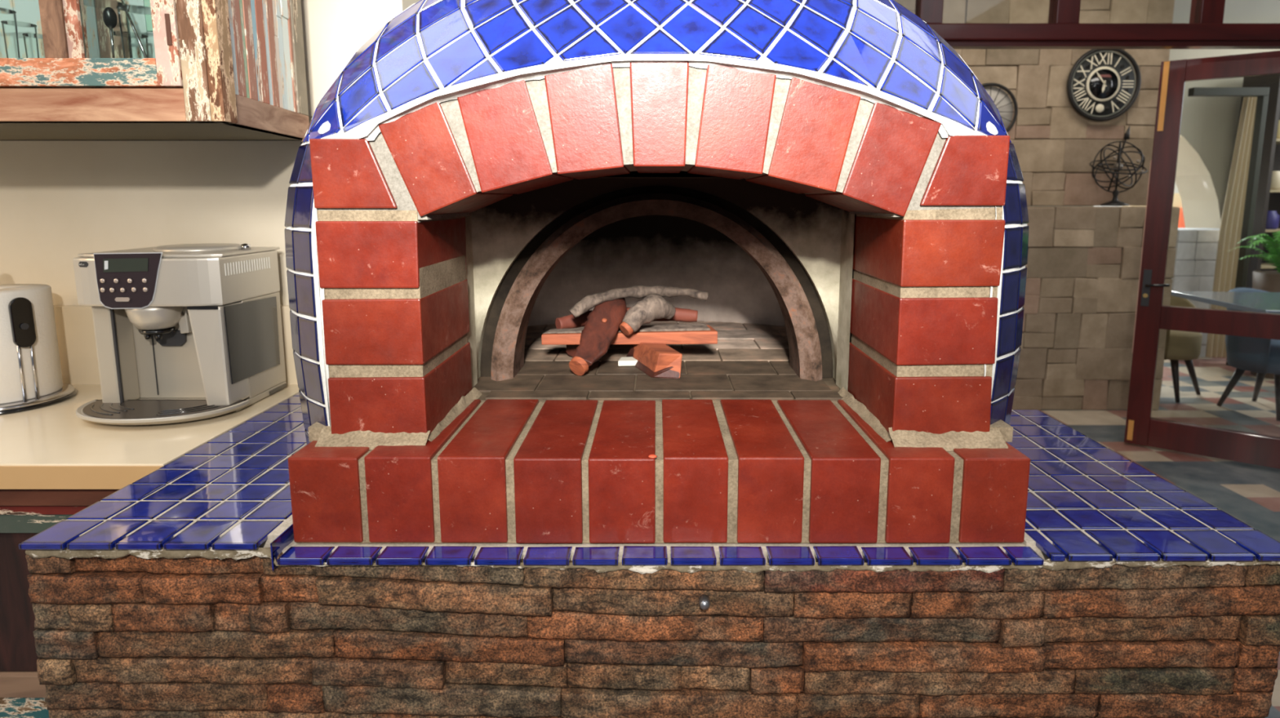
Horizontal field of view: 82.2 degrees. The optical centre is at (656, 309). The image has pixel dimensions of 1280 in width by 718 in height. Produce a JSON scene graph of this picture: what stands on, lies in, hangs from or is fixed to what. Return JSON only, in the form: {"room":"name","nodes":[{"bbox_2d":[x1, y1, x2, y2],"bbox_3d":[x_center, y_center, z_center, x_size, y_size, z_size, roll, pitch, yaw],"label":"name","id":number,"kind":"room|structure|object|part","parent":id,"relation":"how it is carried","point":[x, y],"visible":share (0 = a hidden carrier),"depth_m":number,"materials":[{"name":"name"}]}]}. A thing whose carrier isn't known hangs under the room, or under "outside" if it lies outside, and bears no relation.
{"room":"kitchen","nodes":[
{"label":"kitchen","id":0,"kind":"room"},
{"bbox_2d":[102,6,117,28],"bbox_3d":[-0.863,-0.460,1.157,0.015,0.031,0.013,0,8,0],"label":"bowl","id":1,"kind":"object","parent":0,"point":[109,16],"depth_m":1.16,"materials":[{"name":"black"}]},
{"bbox_2d":[0,0,418,305],"bbox_3d":[-1.556,-0.310,1.581,2.088,2.750,0.120,0,8,0],"label":"wall","id":2,"kind":"structure","parent":0,"point":[60,201],"depth_m":1.53,"materials":[{"name":"beige paint"}]},
{"bbox_2d":[0,0,312,141],"bbox_3d":[-1.204,-0.736,1.250,1.093,0.850,0.409,0,8,0],"label":"upper cabinet","id":3,"kind":"object","parent":2,"relation":"attached to","point":[214,70],"visible":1,"depth_m":1.12,"materials":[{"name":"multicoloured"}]},
{"bbox_2d":[0,7,20,57],"bbox_3d":[-1.048,-0.418,1.171,0.050,0.116,0.050,0,8,0],"label":"drinking glass","id":4,"kind":"object","parent":3,"relation":"on","point":[3,10],"visible":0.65,"depth_m":1.18,"materials":[{"name":"clear glass"}]},
{"bbox_2d":[0,20,39,57],"bbox_3d":[-1.055,-0.421,1.221,0.046,0.106,0.046,0,8,0],"label":"drinking glass","id":5,"kind":"object","parent":3,"relation":"on","point":[23,24],"visible":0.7,"depth_m":1.22,"materials":[{"name":"clear glass"}]},
{"bbox_2d":[22,32,42,57],"bbox_3d":[-0.984,-0.398,1.174,0.042,0.076,0.042,0,8,0],"label":"drinking glass","id":6,"kind":"object","parent":3,"relation":"on","point":[33,35],"visible":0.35,"depth_m":1.16,"materials":[{"name":"clear glass"}]},
{"bbox_3d":[-0.807,-0.729,1.057,0.112,0.708,0.003,0,8,0],"label":"pane","id":7,"kind":"part","parent":3,"relation":"part of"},
{"bbox_3d":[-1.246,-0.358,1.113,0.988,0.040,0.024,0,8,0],"label":"door","id":8,"kind":"part","parent":3,"relation":"part of","materials":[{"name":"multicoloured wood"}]},
{"bbox_3d":[-1.233,-0.312,1.126,1.034,0.048,0.028,0,8,0],"label":"rail","id":9,"kind":"part","parent":3,"relation":"part of","materials":[{"name":"orange wood"}]},
{"bbox_2d":[83,0,133,57],"bbox_3d":[-0.889,-0.426,1.180,0.074,0.129,0.074,0,8,0],"label":"glass jar","id":10,"kind":"object","parent":3,"relation":"on","point":[103,4],"visible":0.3,"depth_m":1.19,"materials":[{"name":"clear glass"}]},
{"bbox_2d":[102,6,117,57],"bbox_3d":[-0.866,-0.424,1.171,0.018,0.106,0.028,-3,9,-19],"label":"spoon","id":11,"kind":"object","parent":10,"relation":"in","point":[109,18],"visible":0.92,"depth_m":1.16,"materials":[{"name":"silver metal"}]},
{"bbox_2d":[113,31,148,57],"bbox_3d":[-0.882,-0.415,1.232,0.054,0.091,0.054,0,8,0],"label":"drinking glass","id":12,"kind":"object","parent":3,"relation":"on","point":[117,33],"visible":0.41,"depth_m":1.23,"materials":[{"name":"clear glass"}]},
{"bbox_2d":[116,4,151,57],"bbox_3d":[-0.819,-0.418,1.171,0.062,0.116,0.062,0,8,0],"label":"drinking glass","id":13,"kind":"object","parent":3,"relation":"on","point":[140,9],"visible":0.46,"depth_m":1.16,"materials":[{"name":"clear glass"}]},
{"bbox_2d":[120,0,147,57],"bbox_3d":[-0.840,-0.450,1.179,0.075,0.157,0.004,3,9,20],"label":"rod","id":14,"kind":"object","parent":13,"relation":"in","point":[129,17],"visible":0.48,"depth_m":1.18,"materials":[{"name":"silver metal"}]},
{"bbox_3d":[-0.667,-0.699,1.072,0.020,0.830,0.036,0,8,0],"label":"corner post","id":15,"kind":"part","parent":3,"relation":"part of","materials":[{"name":"wood"}]},
{"bbox_3d":[-0.687,-0.337,1.304,0.024,0.046,0.316,-1,9,-5],"label":"rail","id":16,"kind":"part","parent":3,"relation":"part of","materials":[{"name":"brown wood"}]},
{"bbox_2d":[894,0,1180,410],"bbox_3d":[1.679,-0.751,4.529,2.958,2.750,0.320,0,8,0],"label":"stone wall","id":17,"kind":"structure","parent":0,"point":[1083,265],"depth_m":4.52,"materials":[{"name":"stone"}]},
{"bbox_2d":[981,82,1017,132],"bbox_3d":[2.055,-1.220,4.537,0.350,0.350,0.038,0,8,0],"label":"spoked wheel","id":18,"kind":"object","parent":17,"relation":"attached to","point":[1001,99],"visible":0.38,"depth_m":4.54,"materials":[{"name":"grey metal"}]},
{"bbox_2d":[1066,48,1141,121],"bbox_3d":[2.742,-1.383,4.507,0.448,0.448,0.048,0,8,0],"label":"wall clock","id":19,"kind":"object","parent":17,"relation":"attached to","point":[1101,82],"visible":1,"depth_m":4.51,"materials":[{"name":"grey metal"}]},
{"bbox_2d":[1089,125,1147,206],"bbox_3d":[2.804,-0.869,4.455,0.312,0.480,0.300,0,8,0],"label":"armillary sphere","id":20,"kind":"object","parent":17,"relation":"on","point":[1117,166],"visible":1,"depth_m":4.44,"materials":[{"name":"grey metal"}]},
{"bbox_3d":[2.804,-0.903,4.450,0.100,0.362,0.010,0,8,0],"label":"axis rod","id":21,"kind":"part","parent":20,"relation":"part of","materials":[{"name":"grey metal"}]},
{"bbox_3d":[2.804,-0.864,4.456,0.052,0.052,0.052,0,8,0],"label":"globe","id":22,"kind":"part","parent":20,"relation":"part of","materials":[{"name":"brown"}]},
{"bbox_2d":[1093,182,1178,206],"bbox_3d":[4.973,-1.734,8.907,6.055,3.400,4.370,0,8,0],"label":"wall","id":23,"kind":"structure","parent":0,"point":[1175,191],"depth_m":10.99,"materials":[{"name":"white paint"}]},
{"bbox_2d":[1026,48,1279,228],"bbox_3d":[4.923,-1.056,6.571,5.955,2.750,0.450,0,8,0],"label":"wall","id":24,"kind":"structure","parent":0,"point":[1209,124],"depth_m":6.29,"materials":[{"name":"beige paint"}]},
{"bbox_2d":[1126,193,1182,208],"bbox_3d":[6.493,-0.814,9.580,0.812,1.382,0.169,0,8,0],"label":"wall","id":25,"kind":"structure","parent":0,"point":[1177,202],"depth_m":9.41,"materials":[{"name":"beige paint"}]},
{"bbox_2d":[1177,208,1185,227],"bbox_3d":[6.783,-0.960,9.432,0.192,0.680,0.080,0,8,0],"label":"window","id":26,"kind":"structure","parent":25,"relation":"in","point":[1181,221],"depth_m":9.37,"materials":[{"name":"orange"}]},
{"bbox_2d":[1040,357,1279,717],"bbox_3d":[2.400,0.680,4.530,11.200,0.080,13.900,0,8,0],"label":"floor","id":27,"kind":"structure","parent":0,"point":[1250,494],"depth_m":4.12,"materials":[{"name":"grey tile"}]},
{"bbox_2d":[0,489,119,717],"bbox_3d":[-1.645,0.665,1.413,1.810,0.870,0.462,0,8,0],"label":"base cabinet","id":28,"kind":"object","parent":27,"relation":"on","point":[24,514],"visible":0.02,"depth_m":1.16,"materials":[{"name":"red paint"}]},
{"bbox_3d":[-1.675,0.466,1.168,1.750,0.236,0.009,0,8,0],"label":"door panel","id":29,"kind":"part","parent":28,"relation":"part of","materials":[{"name":"brown wood"}]},
{"bbox_3d":[-1.675,0.605,1.184,1.750,0.038,0.019,0,8,0],"label":"rail","id":30,"kind":"part","parent":28,"relation":"part of","materials":[{"name":"beige wood"}]},
{"bbox_3d":[-1.675,0.852,1.223,1.750,0.458,0.015,0,8,0],"label":"panel","id":31,"kind":"part","parent":28,"relation":"part of","materials":[{"name":"teal paint"}]},
{"bbox_3d":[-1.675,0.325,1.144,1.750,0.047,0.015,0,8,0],"label":"drawer","id":32,"kind":"part","parent":28,"relation":"part of","materials":[{"name":"green paint"}]},
{"bbox_3d":[-1.645,0.284,1.134,1.810,0.034,0.023,0,8,0],"label":"rail","id":33,"kind":"part","parent":28,"relation":"part of","materials":[{"name":"brown wood"}]},
{"bbox_2d":[0,305,298,489],"bbox_3d":[-1.664,0.131,1.333,1.852,0.208,0.501,0,8,0],"label":"countertop","id":34,"kind":"structure","parent":28,"relation":"on","point":[50,447],"depth_m":1.23,"materials":[{"name":"beige stone"}]},
{"bbox_2d":[0,297,77,415],"bbox_3d":[-1.275,0.039,1.411,0.228,0.289,0.228,0,8,0],"label":"paper towel holder","id":35,"kind":"object","parent":34,"relation":"on","point":[20,308],"visible":0.78,"depth_m":1.37,"materials":[{"name":"silver metal"}]},
{"bbox_3d":[-1.190,0.108,1.372,0.007,0.136,0.006,0,8,0],"label":"arm","id":36,"kind":"part","parent":35,"relation":"part of","materials":[{"name":"silver metal"}]},
{"bbox_2d":[0,284,62,404],"bbox_3d":[-1.275,0.064,1.415,0.184,0.206,0.184,0,8,0],"label":"toaster","id":37,"kind":"object","parent":35,"relation":"on","point":[46,348],"visible":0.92,"depth_m":1.40,"materials":[{"name":"beige"}]},
{"bbox_3d":[-1.181,0.106,1.390,0.007,0.136,0.006,0,8,0],"label":"arm","id":38,"kind":"part","parent":35,"relation":"part of","materials":[{"name":"silver metal"}]},
{"bbox_2d":[72,243,286,425],"bbox_3d":[-0.907,0.034,1.379,0.290,0.306,0.310,0,8,0],"label":"coffee machine","id":39,"kind":"object","parent":34,"relation":"on","point":[184,332],"visible":1,"depth_m":1.33,"materials":[{"name":"silver metal"}]},
{"bbox_3d":[-0.926,-0.050,1.289,0.118,0.097,0.002,0,9,1],"label":"panel","id":40,"kind":"part","parent":39,"relation":"part of","materials":[{"name":"black plastic"}]},
{"bbox_3d":[-0.925,-0.050,1.291,0.123,0.101,0.003,0,8,0],"label":"control panel","id":41,"kind":"part","parent":39,"relation":"part of","materials":[{"name":"black plastic"}]},
{"bbox_3d":[-0.919,0.013,1.347,0.092,0.047,0.092,0,8,0],"label":"spout","id":42,"kind":"part","parent":39,"relation":"part of","materials":[{"name":"silver metal"}]},
{"bbox_2d":[75,400,248,425],"bbox_3d":[-0.907,0.188,1.309,0.290,0.021,0.126,0,8,0],"label":"drip tray","id":43,"kind":"object","parent":39,"relation":"on","point":[114,412],"depth_m":1.30,"materials":[{"name":"silver metal"}]},
{"bbox_3d":[-0.880,-0.119,1.413,0.150,0.010,0.150,0,8,0],"label":"bean lid","id":44,"kind":"part","parent":39,"relation":"part of","materials":[{"name":"silver metal"}]},
{"bbox_2d":[18,393,1279,717],"bbox_3d":[0.006,0.666,1.272,1.489,0.911,0.744,0,8,0],"label":"base","id":45,"kind":"object","parent":27,"relation":"on","point":[188,590],"depth_m":0.87,"materials":[{"name":"tile"}]},
{"bbox_2d":[284,0,1030,543],"bbox_3d":[0.000,-0.198,1.350,1.101,0.814,1.072,0,8,0],"label":"oven","id":46,"kind":"object","parent":45,"relation":"on","point":[846,195],"visible":0.98,"depth_m":0.89,"materials":[{"name":"red brick"}]},
{"bbox_2d":[566,344,612,357],"bbox_3d":[-0.122,0.066,1.463,0.050,0.044,0.160,4,9,23],"label":"log","id":47,"kind":"object","parent":46,"relation":"on","point":[571,348],"visible":0.07,"depth_m":1.40,"materials":[{"name":"brown wood"}]},
{"bbox_2d":[568,297,626,375],"bbox_3d":[-0.101,0.040,1.322,0.064,0.128,0.188,2,9,16],"label":"log","id":48,"kind":"object","parent":46,"relation":"on","point":[602,326],"visible":0.95,"depth_m":1.30,"materials":[{"name":"brown wood"}]},
{"bbox_2d":[617,356,637,366],"bbox_3d":[-0.047,0.096,1.345,0.048,0.010,0.035,-1,9,-5],"label":"firelighter","id":49,"kind":"object","parent":46,"relation":"on","point":[630,361],"visible":0.56,"depth_m":1.33,"materials":[{"name":"beige"}]},
{"bbox_2d":[626,342,681,378],"bbox_3d":[-0.008,0.085,1.310,0.065,0.044,0.174,-2,9,-14],"label":"log","id":50,"kind":"object","parent":46,"relation":"on","point":[655,360],"visible":0.82,"depth_m":1.25,"materials":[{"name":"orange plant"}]},
{"bbox_2d":[541,323,717,345],"bbox_3d":[-0.050,0.047,1.374,0.324,0.033,0.060,0,8,0],"label":"log","id":51,"kind":"object","parent":50,"relation":"on","point":[697,333],"visible":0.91,"depth_m":1.35,"materials":[{"name":"brown wood"}]},
{"bbox_2d":[555,307,697,328],"bbox_3d":[-0.059,0.016,1.442,0.280,0.040,0.052,-1,9,-8],"label":"log","id":52,"kind":"object","parent":51,"relation":"on","point":[684,315],"visible":0.46,"depth_m":1.43,"materials":[{"name":"brown wood"}]},
{"bbox_2d":[568,284,708,317],"bbox_3d":[-0.033,-0.016,1.376,0.263,0.057,0.041,-2,9,-11],"label":"branch","id":53,"kind":"object","parent":51,"relation":"on","point":[588,302],"visible":0.96,"depth_m":1.36,"materials":[{"name":"grey plant"}]},
{"bbox_2d":[619,294,675,335],"bbox_3d":[-0.016,0.009,1.350,0.118,0.070,0.046,-7,11,-37],"label":"branch","id":54,"kind":"object","parent":51,"relation":"on","point":[651,308],"visible":1,"depth_m":1.33,"materials":[{"name":"grey plant"}]},
{"bbox_2d":[915,0,1279,48],"bbox_3d":[2.100,-0.552,3.199,2.400,2.750,0.090,0,8,0],"label":"window","id":55,"kind":"structure","parent":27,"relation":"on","point":[1206,28],"depth_m":3.07,"materials":[{"name":"brown wood"}]},
{"bbox_2d":[1124,50,1279,469],"bbox_3d":[2.821,-0.221,3.546,0.806,1.969,0.087,7,11,38],"label":"door","id":56,"kind":"structure","parent":55,"relation":"attached to","point":[1151,316],"depth_m":3.69,"materials":[{"name":"brown wood"}]},
{"bbox_3d":[2.526,0.646,3.910,0.024,0.110,0.002,7,11,38],"label":"bolt plate","id":57,"kind":"part","parent":56,"relation":"part of","materials":[{"name":"gold metal"}]},
{"bbox_3d":[2.531,-0.110,3.792,0.036,0.190,0.004,7,11,38],"label":"handle","id":58,"kind":"part","parent":56,"relation":"part of","materials":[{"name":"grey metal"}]},
{"bbox_3d":[2.555,-0.122,3.744,0.108,0.022,0.036,7,11,40],"label":"lever","id":59,"kind":"part","parent":56,"relation":"part of","materials":[{"name":"black"}]},
{"bbox_3d":[2.526,-1.060,3.655,0.024,0.337,0.002,7,11,38],"label":"bolt plate","id":60,"kind":"part","parent":56,"relation":"part of","materials":[{"name":"gold metal"}]},
{"bbox_3d":[2.836,-0.543,3.513,0.593,1.117,0.006,7,11,38],"label":"pane","id":61,"kind":"part","parent":56,"relation":"part of","materials":[{"name":"clear glass"}]},
{"bbox_2d":[1164,290,1202,402],"bbox_3d":[3.404,0.201,4.957,0.510,0.749,0.455,-6,10,-35],"label":"tub chair","id":62,"kind":"object","parent":27,"relation":"on","point":[1186,346],"visible":0.16,"depth_m":4.76,"materials":[{"name":"fabric"}]},
{"bbox_3d":[3.393,0.463,4.788,0.046,0.281,0.132,0,9,3],"label":"leg","id":63,"kind":"part","parent":62,"relation":"part of","materials":[{"name":"black wood"}]},
{"bbox_3d":[3.420,0.217,4.936,0.400,0.175,0.400,-6,10,-35],"label":"seat","id":64,"kind":"part","parent":62,"relation":"part of","materials":[{"name":"fabric"}]},
{"bbox_3d":[3.601,0.441,4.932,0.132,0.281,0.046,3,9,16],"label":"leg","id":65,"kind":"part","parent":62,"relation":"part of","materials":[{"name":"black wood"}]},
{"bbox_2d":[1170,291,1279,314],"bbox_3d":[3.571,0.326,4.088,0.950,0.750,0.795,1,9,5],"label":"dining table","id":66,"kind":"object","parent":27,"relation":"on","point":[1258,302],"visible":0.86,"depth_m":4.11,"materials":[{"name":"blue"}]},
{"bbox_2d":[1187,87,1269,365],"bbox_3d":[4.288,-0.605,5.653,0.565,2.130,0.060,0,8,0],"label":"trim","id":67,"kind":"structure","parent":27,"relation":"on","point":[1262,93],"depth_m":5.55,"materials":[{"name":"grey"}]},
{"bbox_2d":[1204,96,1257,357],"bbox_3d":[4.576,-0.624,5.822,0.210,2.057,0.036,0,8,0],"label":"curtain","id":68,"kind":"object","parent":67,"relation":"hanging from","point":[1231,224],"visible":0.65,"depth_m":5.80,"materials":[{"name":"beige fabric"}]},
{"bbox_2d":[1217,288,1279,421],"bbox_3d":[3.791,0.263,4.545,0.510,0.749,0.455,-3,9,-20],"label":"tub chair","id":69,"kind":"object","parent":27,"relation":"on","point":[1261,356],"visible":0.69,"depth_m":4.44,"materials":[{"name":"fabric"}]},
{"bbox_3d":[3.635,0.485,4.635,0.132,0.281,0.046,5,10,31],"label":"leg","id":70,"kind":"part","parent":69,"relation":"part of","materials":[{"name":"black wood"}]},
{"bbox_3d":[3.873,0.472,4.721,0.046,0.281,0.132,3,9,18],"label":"leg","id":71,"kind":"part","parent":69,"relation":"part of","materials":[{"name":"black wood"}]},
{"bbox_3d":[3.800,0.279,4.521,0.400,0.175,0.400,-3,9,-20],"label":"seat","id":72,"kind":"part","parent":69,"relation":"part of","materials":[{"name":"fabric"}]},
{"bbox_3d":[3.727,0.523,4.386,0.046,0.281,0.132,3,9,18],"label":"leg","id":73,"kind":"part","parent":69,"relation":"part of","materials":[{"name":"black wood"}]},
{"bbox_2d":[1231,231,1279,379],"bbox_3d":[4.573,-0.039,5.377,0.692,1.090,0.538,0,8,0],"label":"potted fern","id":74,"kind":"object","parent":27,"relation":"on","point":[1266,281],"visible":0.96,"depth_m":5.33,"materials":[{"name":"green plant"}]},
{"bbox_2d":[1237,74,1279,288],"bbox_3d":[5.333,-0.778,6.067,0.930,2.350,0.370,0,8,0],"label":"shelf unit","id":75,"kind":"object","parent":27,"relation":"on","point":[1267,199],"visible":0.36,"depth_m":5.89,"materials":[{"name":"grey wood"}]},
{"bbox_2d":[1265,210,1279,229],"bbox_3d":[4.998,-0.728,5.988,0.132,0.150,0.132,0,8,0],"label":"storage jar","id":76,"kind":"object","parent":75,"relation":"on","point":[1273,217],"visible":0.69,"depth_m":5.93,"materials":[{"name":"blue ceramic"}]},
{"bbox_2d":[1270,170,1279,190],"bbox_3d":[4.998,-1.042,5.941,0.132,0.150,0.132,0,8,0],"label":"storage jar","id":77,"kind":"object","parent":75,"relation":"on","point":[1275,182],"visible":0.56,"depth_m":5.89,"materials":[{"name":"beige ceramic"}]},
{"bbox_2d":[1276,120,1279,138],"bbox_3d":[4.998,-1.438,5.882,0.132,0.150,0.132,0,8,0],"label":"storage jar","id":78,"kind":"object","parent":75,"relation":"on","point":[1278,127],"visible":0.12,"depth_m":5.84,"materials":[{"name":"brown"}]},
{"bbox_2d":[1170,227,1222,357],"bbox_3d":[4.506,-0.149,6.223,0.541,1.059,0.406,0,8,0],"label":"wall pier","id":79,"kind":"object","parent":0,"point":[1196,252],"visible":0.19,"depth_m":5.99,"materials":[{"name":"white glazed ceramic tile"},{"name":"grout"}]},
{"bbox_2d":[1172,0,1279,22],"bbox_3d":[2.400,-1.816,2.084,11.200,0.080,9.800,0,8,0],"label":"ceiling","id":80,"kind":"structure","parent":0,"point":[1235,11],"depth_m":5.72,"materials":[{"name":"white paint"}]},
{"bbox_2d":[1250,270,1279,379],"bbox_3d":[4.580,0.118,5.407,0.360,0.772,0.360,0,8,0],"label":"pot","id":81,"kind":"object","parent":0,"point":[1266,281],"depth_m":5.33,"materials":[{"name":"brown"}]}
]}

